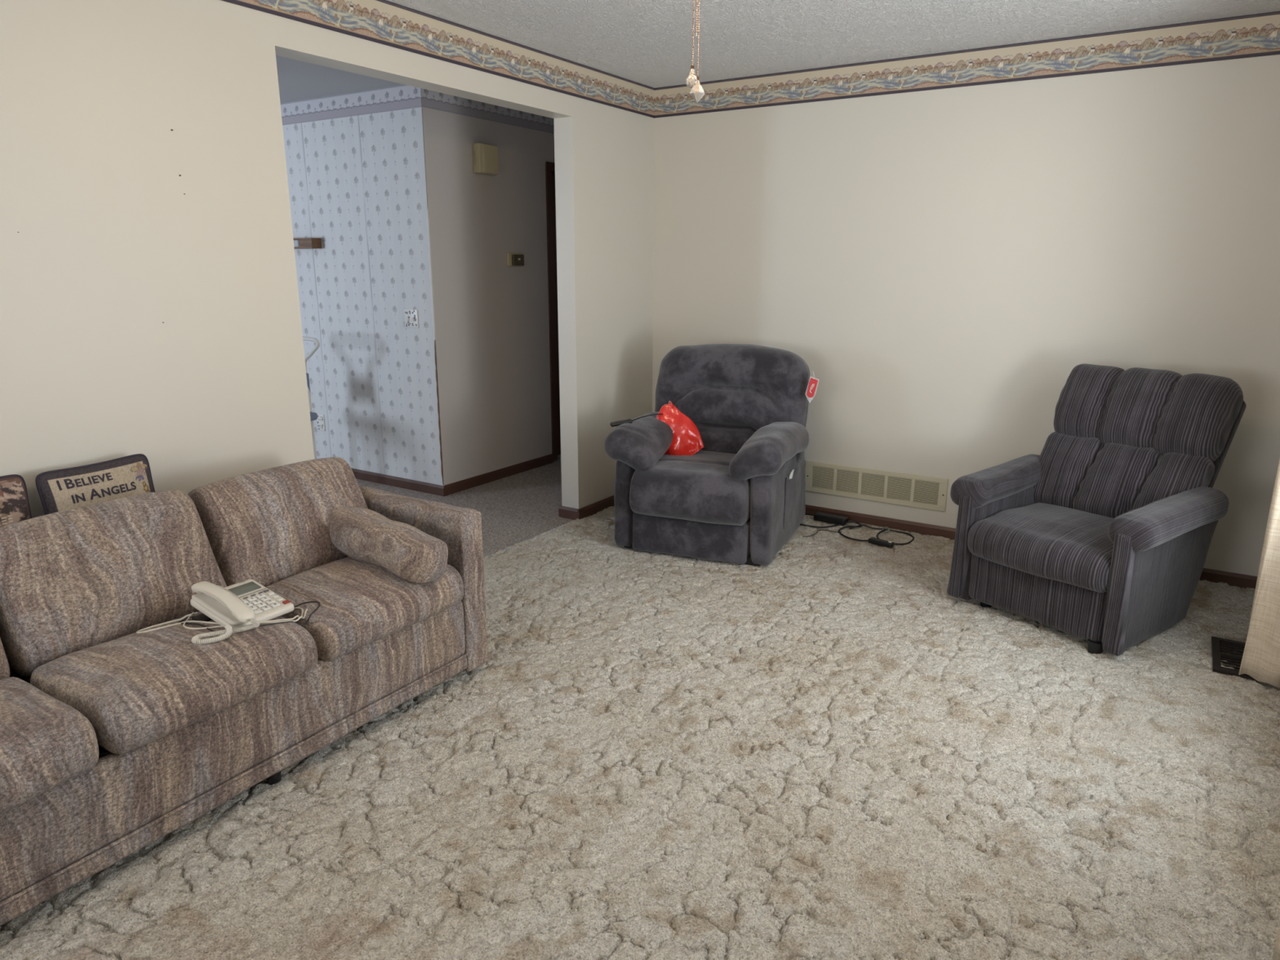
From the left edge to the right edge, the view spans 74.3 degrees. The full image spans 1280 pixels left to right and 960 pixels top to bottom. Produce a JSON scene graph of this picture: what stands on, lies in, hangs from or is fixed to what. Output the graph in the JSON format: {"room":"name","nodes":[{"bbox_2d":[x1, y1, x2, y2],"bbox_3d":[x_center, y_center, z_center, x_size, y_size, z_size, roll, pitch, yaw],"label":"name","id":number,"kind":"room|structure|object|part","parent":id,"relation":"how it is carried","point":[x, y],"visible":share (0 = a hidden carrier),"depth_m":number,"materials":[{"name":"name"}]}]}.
{"room":"living room","nodes":[
{"label":"living room","id":0,"kind":"room"},
{"bbox_2d":[0,0,653,518],"bbox_3d":[-1.686,-0.441,2.704,0.124,2.500,6.400,9,17,31],"label":"wall","id":1,"kind":"structure","parent":0,"point":[149,302],"depth_m":2.81,"materials":[{"name":"beige paint"}]},
{"bbox_2d":[221,0,654,117],"bbox_3d":[-1.094,-1.771,3.200,0.001,0.165,4.400,9,17,31],"label":"trim","id":2,"kind":"structure","parent":1,"relation":"attached to","point":[384,22],"depth_m":3.66,"materials":[{"name":"paper"}]},
{"bbox_2d":[558,505,578,519],"bbox_3d":[-0.417,0.202,4.951,0.137,0.084,0.014,9,17,31],"label":"baseboard","id":3,"kind":"structure","parent":1,"relation":"attached to","point":[565,512],"depth_m":4.95,"materials":[{"name":"brown wood"}]},
{"bbox_2d":[577,495,614,519],"bbox_3d":[-1.632,0.709,2.962,0.014,0.084,6.400,9,17,31],"label":"baseboard","id":4,"kind":"structure","parent":1,"relation":"attached to","point":[591,509],"depth_m":5.03,"materials":[{"name":"brown wood"}]},
{"bbox_2d":[275,55,401,102],"bbox_3d":[-2.698,-2.512,5.530,5.077,0.100,8.000,9,17,31],"label":"ceiling","id":5,"kind":"structure","parent":0,"point":[298,80],"depth_m":4.84,"materials":[{"name":"grey paint"}]},
{"bbox_2d":[280,84,443,485],"bbox_3d":[-1.997,-1.211,5.581,1.750,2.440,0.001,9,17,31],"label":"wall","id":6,"kind":"structure","parent":0,"point":[355,161],"depth_m":5.41,"materials":[{"name":"paper"}]},
{"bbox_2d":[293,237,321,248],"bbox_3d":[-2.353,-1.587,5.673,0.562,0.066,0.075,9,17,31],"label":"wall shelf","id":7,"kind":"object","parent":6,"relation":"attached to","point":[308,242],"visible":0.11,"depth_m":5.53,"materials":[{"name":"brown wood"}]},
{"bbox_2d":[316,413,324,431],"bbox_3d":[-2.247,-0.405,5.942,0.074,0.118,0.012,9,17,31],"label":"wall outlet","id":8,"kind":"object","parent":6,"relation":"attached to","point":[321,424],"visible":0.99,"depth_m":5.94,"materials":[{"name":"white plastic"}]},
{"bbox_2d":[404,308,418,328],"bbox_3d":[-1.425,-1.003,5.248,0.116,0.114,0.018,9,17,31],"label":"light switch","id":9,"kind":"object","parent":6,"relation":"attached to","point":[411,316],"visible":1,"depth_m":5.25,"materials":[{"name":"white plastic"}]},
{"bbox_2d":[426,209,435,339],"bbox_3d":[-1.263,-1.229,5.095,0.018,0.760,0.008,9,17,31],"label":"trim","id":10,"kind":"structure","parent":6,"relation":"attached to","point":[427,219],"depth_m":5.09,"materials":[{"name":"white plastic"}]},
{"bbox_2d":[434,339,443,484],"bbox_3d":[-1.263,-0.415,5.302,0.012,0.920,0.006,9,17,31],"label":"trim","id":11,"kind":"structure","parent":6,"relation":"attached to","point":[438,411],"depth_m":5.30,"materials":[{"name":"brown wood"}]},
{"bbox_2d":[420,89,555,485],"bbox_3d":[-0.275,-1.503,6.736,0.120,2.440,3.850,9,17,31],"label":"wall","id":12,"kind":"structure","parent":0,"point":[491,316],"depth_m":5.54,"materials":[{"name":"paint"}]},
{"bbox_2d":[472,142,498,174],"bbox_3d":[-0.968,-2.011,5.295,0.065,0.172,0.169,9,17,31],"label":"door chime","id":13,"kind":"object","parent":12,"relation":"attached to","point":[485,156],"visible":1,"depth_m":5.25,"materials":[{"name":"beige plastic"}]},
{"bbox_3d":[-0.937,-2.010,5.292,0.008,0.165,0.138,9,17,31],"label":"plate","id":14,"kind":"part","parent":13,"relation":"part of","materials":[{"name":"beige plastic"}]},
{"bbox_2d":[420,88,554,134],"bbox_3d":[-0.825,-2.373,5.494,0.001,0.140,1.600,9,17,31],"label":"trim","id":15,"kind":"structure","parent":12,"relation":"attached to","point":[430,100],"depth_m":5.28,"materials":[{"name":"paper"}]},
{"bbox_2d":[444,453,553,495],"bbox_3d":[-0.955,-0.039,5.883,0.014,0.084,1.124,9,17,31],"label":"baseboard","id":16,"kind":"structure","parent":12,"relation":"attached to","point":[478,480],"depth_m":5.82,"materials":[{"name":"brown wood"}]},
{"bbox_2d":[506,253,524,266],"bbox_3d":[-0.833,-1.482,5.677,0.042,0.086,0.145,9,17,31],"label":"thermostat","id":17,"kind":"object","parent":12,"relation":"attached to","point":[513,259],"visible":1,"depth_m":5.65,"materials":[{"name":"beige plastic"}]},
{"bbox_2d":[545,161,560,460],"bbox_3d":[-0.490,-1.258,6.432,0.158,2.115,0.776,9,17,31],"label":"door","id":18,"kind":"structure","parent":12,"relation":"in","point":[549,166],"depth_m":6.13,"materials":[{"name":"brown"}]},
{"bbox_2d":[0,454,1279,959],"bbox_3d":[-1.636,0.302,4.695,8.500,0.070,9.400,9,17,31],"label":"floor","id":19,"kind":"structure","parent":0,"point":[824,750],"depth_m":2.37,"materials":[{"name":"beige carpet"}]},
{"bbox_2d":[0,457,488,925],"bbox_3d":[-1.396,0.479,2.384,0.840,0.783,1.960,9,17,31],"label":"sofa","id":20,"kind":"object","parent":19,"relation":"on","point":[115,739],"visible":0.89,"depth_m":2.29,"materials":[{"name":"brown fabric"}]},
{"bbox_2d":[0,637,9,679],"bbox_3d":[-1.833,0.400,1.933,0.290,0.393,0.579,9,17,31],"label":"cushion","id":21,"kind":"object","parent":20,"relation":"on","point":[4,642],"depth_m":2.12,"materials":[{"name":"brown fabric"}]},
{"bbox_2d":[0,474,31,527],"bbox_3d":[-1.836,0.137,2.321,0.118,0.272,0.298,12,19,39],"label":"throw pillow","id":22,"kind":"object","parent":20,"relation":"on","point":[15,507],"visible":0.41,"depth_m":2.38,"materials":[{"name":"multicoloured fabric"}]},
{"bbox_2d":[0,676,98,814],"bbox_3d":[-1.553,0.621,1.805,0.467,0.168,0.585,9,17,31],"label":"seat cushion","id":23,"kind":"object","parent":20,"relation":"on","point":[49,736],"depth_m":1.87,"materials":[{"name":"brown fabric"}]},
{"bbox_3d":[-1.424,0.513,2.410,0.775,0.600,1.948,9,17,31],"label":"frame","id":24,"kind":"part","parent":20,"relation":"part of","materials":[{"name":"brown fabric"}]},
{"bbox_2d":[35,453,155,515],"bbox_3d":[-1.657,0.068,2.605,0.107,0.250,0.328,12,18,38],"label":"sign","id":25,"kind":"object","parent":20,"relation":"on","point":[64,489],"visible":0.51,"depth_m":2.55,"materials":[{"name":"grey fabric"}]},
{"bbox_2d":[0,489,226,676],"bbox_3d":[-1.522,0.272,2.414,0.283,0.397,0.579,9,17,31],"label":"cushion","id":26,"kind":"object","parent":20,"relation":"on","point":[72,580],"depth_m":2.31,"materials":[{"name":"brown fabric"}]},
{"bbox_2d":[30,611,317,754],"bbox_3d":[-1.240,0.496,2.285,0.464,0.168,0.580,9,17,31],"label":"seat cushion","id":27,"kind":"object","parent":20,"relation":"on","point":[142,693],"depth_m":2.16,"materials":[{"name":"brown fabric"}]},
{"bbox_2d":[191,613,212,621],"bbox_3d":[-1.230,0.394,2.392,0.060,0.018,0.050,9,17,31],"label":"power adapter","id":28,"kind":"object","parent":20,"relation":"on","point":[202,617],"visible":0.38,"depth_m":2.38,"materials":[{"name":"black plastic"}]},
{"bbox_2d":[136,607,307,633],"bbox_3d":[-1.173,0.405,2.388,0.439,0.046,0.129,-6,16,-23],"label":"phone cord","id":29,"kind":"object","parent":20,"relation":"on","point":[187,620],"visible":0.91,"depth_m":2.36,"materials":[{"name":"beige plastic"}]},
{"bbox_3d":[-1.101,0.695,2.246,0.056,0.220,1.757,9,17,31],"label":"rail","id":30,"kind":"part","parent":20,"relation":"part of","materials":[{"name":"brown fabric"}]},
{"bbox_2d":[190,578,293,644],"bbox_3d":[-1.148,0.352,2.369,0.256,0.103,0.302,9,17,31],"label":"telephone","id":31,"kind":"object","parent":20,"relation":"on","point":[241,606],"visible":1,"depth_m":2.37,"materials":[{"name":"beige plastic"}]},
{"bbox_3d":[-1.113,0.401,2.271,0.169,0.040,0.065,-12,19,-40],"label":"coiled cord","id":32,"kind":"part","parent":31,"relation":"part of","materials":[{"name":"beige plastic"}]},
{"bbox_2d":[178,600,319,631],"bbox_3d":[-1.096,0.408,2.397,0.373,0.050,0.162,-8,16,-28],"label":"cable","id":33,"kind":"object","parent":20,"relation":"on","point":[312,601],"visible":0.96,"depth_m":2.39,"materials":[{"name":"black plastic"}]},
{"bbox_2d":[187,457,368,586],"bbox_3d":[-1.204,0.153,2.893,0.289,0.390,0.576,9,17,31],"label":"cushion","id":34,"kind":"object","parent":20,"relation":"on","point":[268,526],"depth_m":2.76,"materials":[{"name":"brown fabric"}]},
{"bbox_2d":[266,556,463,661],"bbox_3d":[-0.927,0.377,2.766,0.471,0.168,0.583,9,17,31],"label":"seat cushion","id":35,"kind":"object","parent":20,"relation":"on","point":[363,607],"depth_m":2.64,"materials":[{"name":"brown fabric"}]},
{"bbox_2d":[328,506,448,583],"bbox_3d":[-0.864,0.214,2.858,0.544,0.188,0.201,11,18,36],"label":"bolster pillow","id":36,"kind":"object","parent":20,"relation":"on","point":[414,555],"visible":0.96,"depth_m":2.75,"materials":[{"name":"brown fabric"}]},
{"bbox_3d":[-0.904,0.336,3.159,0.773,0.587,0.104,9,17,31],"label":"armrest","id":37,"kind":"part","parent":20,"relation":"part of","materials":[{"name":"brown fabric"}]},
{"bbox_3d":[-0.587,0.393,2.966,0.030,0.572,0.102,9,17,31],"label":"arm panel","id":38,"kind":"part","parent":20,"relation":"part of","materials":[{"name":"brown fabric"}]},
{"bbox_2d":[302,336,319,459],"bbox_3d":[-2.320,-0.404,5.314,0.502,0.970,0.452,9,17,31],"label":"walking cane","id":39,"kind":"object","parent":19,"relation":"on","point":[313,415],"visible":0.25,"depth_m":5.36,"materials":[{"name":"metal"}]},
{"bbox_3d":[-2.324,-0.393,5.311,0.420,0.050,0.400,9,17,31],"label":"seat","id":40,"kind":"part","parent":39,"relation":"part of","materials":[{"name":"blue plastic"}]},
{"bbox_2d":[604,343,809,566],"bbox_3d":[0.386,-0.186,4.477,0.950,1.015,0.978,6,16,22],"label":"recliner","id":41,"kind":"object","parent":19,"relation":"on","point":[735,500],"visible":0.96,"depth_m":4.29,"materials":[{"name":"grey fabric"}]},
{"bbox_3d":[0.074,0.018,4.715,0.116,0.495,0.883,6,16,22],"label":"panel","id":42,"kind":"part","parent":41,"relation":"part of","materials":[{"name":"grey fabric"}]},
{"bbox_2d":[609,413,662,426],"bbox_3d":[0.046,-0.290,4.452,0.460,0.112,0.075,-9,17,-32],"label":"remote control","id":43,"kind":"object","parent":41,"relation":"on","point":[618,423],"visible":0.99,"depth_m":4.34,"materials":[{"name":"black plastic"}]},
{"bbox_3d":[-0.097,-0.295,4.352,0.115,0.020,0.042,-12,18,-10],"label":"casing","id":44,"kind":"part","parent":43,"relation":"part of","materials":[{"name":"black plastic"}]},
{"bbox_3d":[0.091,-0.298,4.484,0.353,0.112,0.025,-12,19,-39],"label":"cord","id":45,"kind":"part","parent":43,"relation":"part of","materials":[{"name":"black plastic"}]},
{"bbox_3d":[0.039,-0.215,4.498,0.286,0.230,0.666,6,16,22],"label":"armrest","id":46,"kind":"part","parent":41,"relation":"part of","materials":[{"name":"grey fabric"}]},
{"bbox_2d":[656,400,704,455],"bbox_3d":[0.194,-0.244,4.506,0.310,0.338,0.122,7,16,23],"label":"shopping bag","id":47,"kind":"object","parent":41,"relation":"on","point":[686,437],"visible":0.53,"depth_m":4.47,"materials":[{"name":"red plastic"}]},
{"bbox_3d":[0.325,0.023,4.369,0.610,0.260,0.642,6,16,22],"label":"seat","id":48,"kind":"part","parent":41,"relation":"part of","materials":[{"name":"grey fabric"}]},
{"bbox_3d":[0.403,0.278,4.632,0.720,0.040,0.800,6,16,22],"label":"frame","id":49,"kind":"part","parent":41,"relation":"part of","materials":[{"name":"grey fabric"}]},
{"bbox_3d":[0.491,-0.404,4.665,0.865,0.686,0.324,6,16,22],"label":"backrest","id":50,"kind":"part","parent":41,"relation":"part of","materials":[{"name":"grey fabric"}]},
{"bbox_3d":[0.658,-0.156,4.250,0.272,0.222,0.653,6,16,22],"label":"armrest","id":51,"kind":"part","parent":41,"relation":"part of","materials":[{"name":"grey fabric"}]},
{"bbox_3d":[0.740,0.088,4.450,0.117,0.496,0.879,6,16,22],"label":"panel","id":52,"kind":"part","parent":41,"relation":"part of","materials":[{"name":"grey fabric"}]},
{"bbox_2d":[789,469,794,479],"bbox_3d":[0.780,-0.027,4.360,0.010,0.037,0.090,6,16,22],"label":"folded paper","id":53,"kind":"object","parent":41,"relation":"on","point":[792,472],"visible":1,"depth_m":4.36,"materials":[{"name":"white paper"}]},
{"bbox_2d":[806,372,817,397],"bbox_3d":[0.893,-0.480,4.384,0.068,0.169,0.008,5,15,19],"label":"tag","id":54,"kind":"object","parent":41,"relation":"hanging from","point":[812,384],"visible":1,"depth_m":4.38,"materials":[{"name":"red"}]},
{"bbox_2d":[804,529,841,537],"bbox_3d":[0.987,0.289,4.651,0.244,0.004,0.077,-6,15,-21],"label":"wire","id":55,"kind":"object","parent":19,"relation":"on","point":[818,530],"visible":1,"depth_m":4.66,"materials":[{"name":"black rubber"}]},
{"bbox_2d":[800,513,847,528],"bbox_3d":[1.020,0.236,4.835,0.301,0.020,0.204,9,17,31],"label":"cable","id":56,"kind":"object","parent":19,"relation":"on","point":[805,513],"visible":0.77,"depth_m":4.76,"materials":[{"name":"black plastic"}]},
{"bbox_2d":[813,511,848,525],"bbox_3d":[1.097,0.222,4.857,0.190,0.040,0.068,10,17,34],"label":"power adapter","id":57,"kind":"object","parent":19,"relation":"on","point":[819,516],"visible":1,"depth_m":4.83,"materials":[{"name":"black plastic"}]},
{"bbox_2d":[838,520,914,547],"bbox_3d":[1.279,0.291,4.604,0.402,0.034,0.328,9,17,31],"label":"cable","id":58,"kind":"object","parent":19,"relation":"on","point":[877,540],"visible":1,"depth_m":4.54,"materials":[{"name":"black rubber"}]},
{"bbox_2d":[858,522,953,546],"bbox_3d":[1.534,0.323,4.524,0.108,0.003,0.935,-11,18,-37],"label":"wire","id":59,"kind":"object","parent":19,"relation":"on","point":[859,522],"visible":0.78,"depth_m":4.58,"materials":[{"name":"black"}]},
{"bbox_2d":[946,364,1246,656],"bbox_3d":[1.912,0.064,3.555,0.929,1.017,0.868,-10,17,-34],"label":"recliner","id":60,"kind":"object","parent":19,"relation":"on","point":[1102,537],"visible":1,"depth_m":3.43,"materials":[{"name":"grey fabric"}]},
{"bbox_3d":[1.396,0.286,3.660,0.050,0.470,0.082,-10,17,-34],"label":"arm post","id":61,"kind":"part","parent":60,"relation":"part of","materials":[{"name":"grey fabric"}]},
{"bbox_3d":[1.625,0.001,3.767,0.617,0.157,0.176,-10,17,-34],"label":"armrest","id":62,"kind":"part","parent":60,"relation":"part of","materials":[{"name":"grey fabric"}]},
{"bbox_3d":[1.717,0.249,3.864,0.752,0.472,0.077,-10,17,-34],"label":"panel","id":63,"kind":"part","parent":60,"relation":"part of","materials":[{"name":"grey fabric"}]},
{"bbox_2d":[967,502,1114,592],"bbox_3d":[1.764,0.256,3.499,0.572,0.192,0.608,-10,17,-34],"label":"seat cushion","id":64,"kind":"object","parent":60,"relation":"on","point":[1068,546],"depth_m":3.39,"materials":[{"name":"grey fabric"}]},
{"bbox_3d":[1.778,0.423,3.133,0.050,0.470,0.082,-10,17,-34],"label":"arm post","id":65,"kind":"part","parent":60,"relation":"part of","materials":[{"name":"grey fabric"}]},
{"bbox_2d":[1033,431,1214,518],"bbox_3d":[2.047,0.011,3.641,0.267,0.353,0.672,-10,17,-34],"label":"lumbar cushion","id":66,"kind":"object","parent":60,"relation":"on","point":[1096,473],"depth_m":3.57,"materials":[{"name":"grey fabric"}]},
{"bbox_2d":[1053,364,1243,462],"bbox_3d":[2.160,-0.295,3.643,0.288,0.363,0.687,-10,17,-34],"label":"cushion","id":67,"kind":"object","parent":60,"relation":"on","point":[1147,415],"depth_m":3.53,"materials":[{"name":"grey fabric"}]},
{"bbox_3d":[2.082,0.379,3.360,0.752,0.472,0.077,-10,17,-34],"label":"panel","id":68,"kind":"part","parent":60,"relation":"part of","materials":[{"name":"grey fabric"}]},
{"bbox_3d":[2.022,0.140,3.218,0.615,0.152,0.165,-9,17,-32],"label":"armrest","id":69,"kind":"part","parent":60,"relation":"part of","materials":[{"name":"grey fabric"}]},
{"bbox_2d":[1211,635,1258,681],"bbox_3d":[2.242,0.670,3.188,0.140,0.012,0.330,9,17,31],"label":"floor vent","id":70,"kind":"object","parent":19,"relation":"in","point":[1217,643],"visible":0.66,"depth_m":3.19,"materials":[{"name":"brown metal"}]},
{"bbox_2d":[386,0,1279,88],"bbox_3d":[-0.239,-1.468,1.494,3.300,0.100,6.400,9,17,31],"label":"ceiling","id":71,"kind":"structure","parent":0,"point":[648,42],"depth_m":3.67,"materials":[{"name":"white paint"}]},
{"bbox_2d":[685,0,704,102],"bbox_3d":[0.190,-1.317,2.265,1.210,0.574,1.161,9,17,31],"label":"pull cord","id":72,"kind":"object","parent":71,"relation":"hanging from","point":[692,82],"visible":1,"depth_m":2.30,"materials":[{"name":"beige metal"}]},
{"bbox_3d":[0.143,-1.263,2.265,0.003,0.280,0.004,9,17,31],"label":"pull chain","id":73,"kind":"part","parent":72,"relation":"part of","materials":[{"name":"gold metal"}]},
{"bbox_3d":[0.152,-1.298,2.255,0.003,0.207,0.004,9,17,31],"label":"pull chain","id":74,"kind":"part","parent":72,"relation":"part of","materials":[{"name":"gold metal"}]},
{"bbox_3d":[0.157,-1.247,2.261,0.003,0.312,0.004,9,17,31],"label":"pull chain","id":75,"kind":"part","parent":72,"relation":"part of","materials":[{"name":"gold metal"}]},
{"bbox_2d":[652,10,1279,576],"bbox_3d":[1.518,-0.887,4.476,3.573,2.500,0.120,9,17,31],"label":"wall","id":76,"kind":"structure","parent":0,"point":[942,264],"depth_m":4.23,"materials":[{"name":"beige paint"}]},
{"bbox_2d":[804,460,948,511],"bbox_3d":[1.313,0.029,4.763,0.808,0.182,0.012,9,17,31],"label":"air vent","id":77,"kind":"object","parent":76,"relation":"in","point":[921,491],"visible":0.95,"depth_m":4.75,"materials":[{"name":"beige metal"}]},
{"bbox_2d":[653,10,1279,118],"bbox_3d":[1.476,-2.006,4.143,3.300,0.165,0.001,9,17,31],"label":"trim","id":78,"kind":"structure","parent":76,"relation":"attached to","point":[1255,35],"depth_m":4.00,"materials":[{"name":"paper"}]},
{"bbox_2d":[804,504,1257,588],"bbox_3d":[1.473,0.267,4.718,3.286,0.084,0.014,9,17,31],"label":"baseboard","id":79,"kind":"structure","parent":76,"relation":"attached to","point":[1242,580],"depth_m":4.65,"materials":[{"name":"brown wood"}]},
{"bbox_3d":[-3.031,-1.366,6.292,4.035,2.500,0.120,9,17,31],"label":"wall","id":80,"kind":"structure","parent":0,"visible":0},
{"bbox_2d":[351,467,445,496],"bbox_3d":[-3.013,-0.202,6.496,4.169,0.084,0.014,9,17,31],"label":"baseboard","id":81,"kind":"structure","parent":80,"relation":"attached to","point":[402,482],"depth_m":5.61,"materials":[{"name":"brown wood"}]},
{"bbox_3d":[1.214,0.024,0.922,0.150,2.500,6.400,9,17,31],"label":"wall","id":82,"kind":"structure","parent":0,"visible":0},
{"bbox_3d":[1.722,-1.316,1.623,0.083,0.036,2.486,9,17,31],"label":"curtain rod","id":83,"kind":"object","parent":82,"relation":"attached to","visible":0},
{"bbox_2d":[1238,458,1279,688],"bbox_3d":[2.235,-0.407,2.760,0.129,2.292,0.177,9,17,31],"label":"curtain","id":84,"kind":"object","parent":83,"relation":"hanging from","point":[1260,660],"visible":1,"depth_m":2.94,"materials":[{"name":"beige fabric"}]},
{"bbox_2d":[1271,923,1279,959],"bbox_3d":[1.276,-0.037,1.306,0.127,2.292,0.491,9,17,31],"label":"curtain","id":85,"kind":"object","parent":83,"relation":"hanging from","point":[1276,956],"visible":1,"depth_m":1.78,"materials":[{"name":"beige fabric"}]}
]}

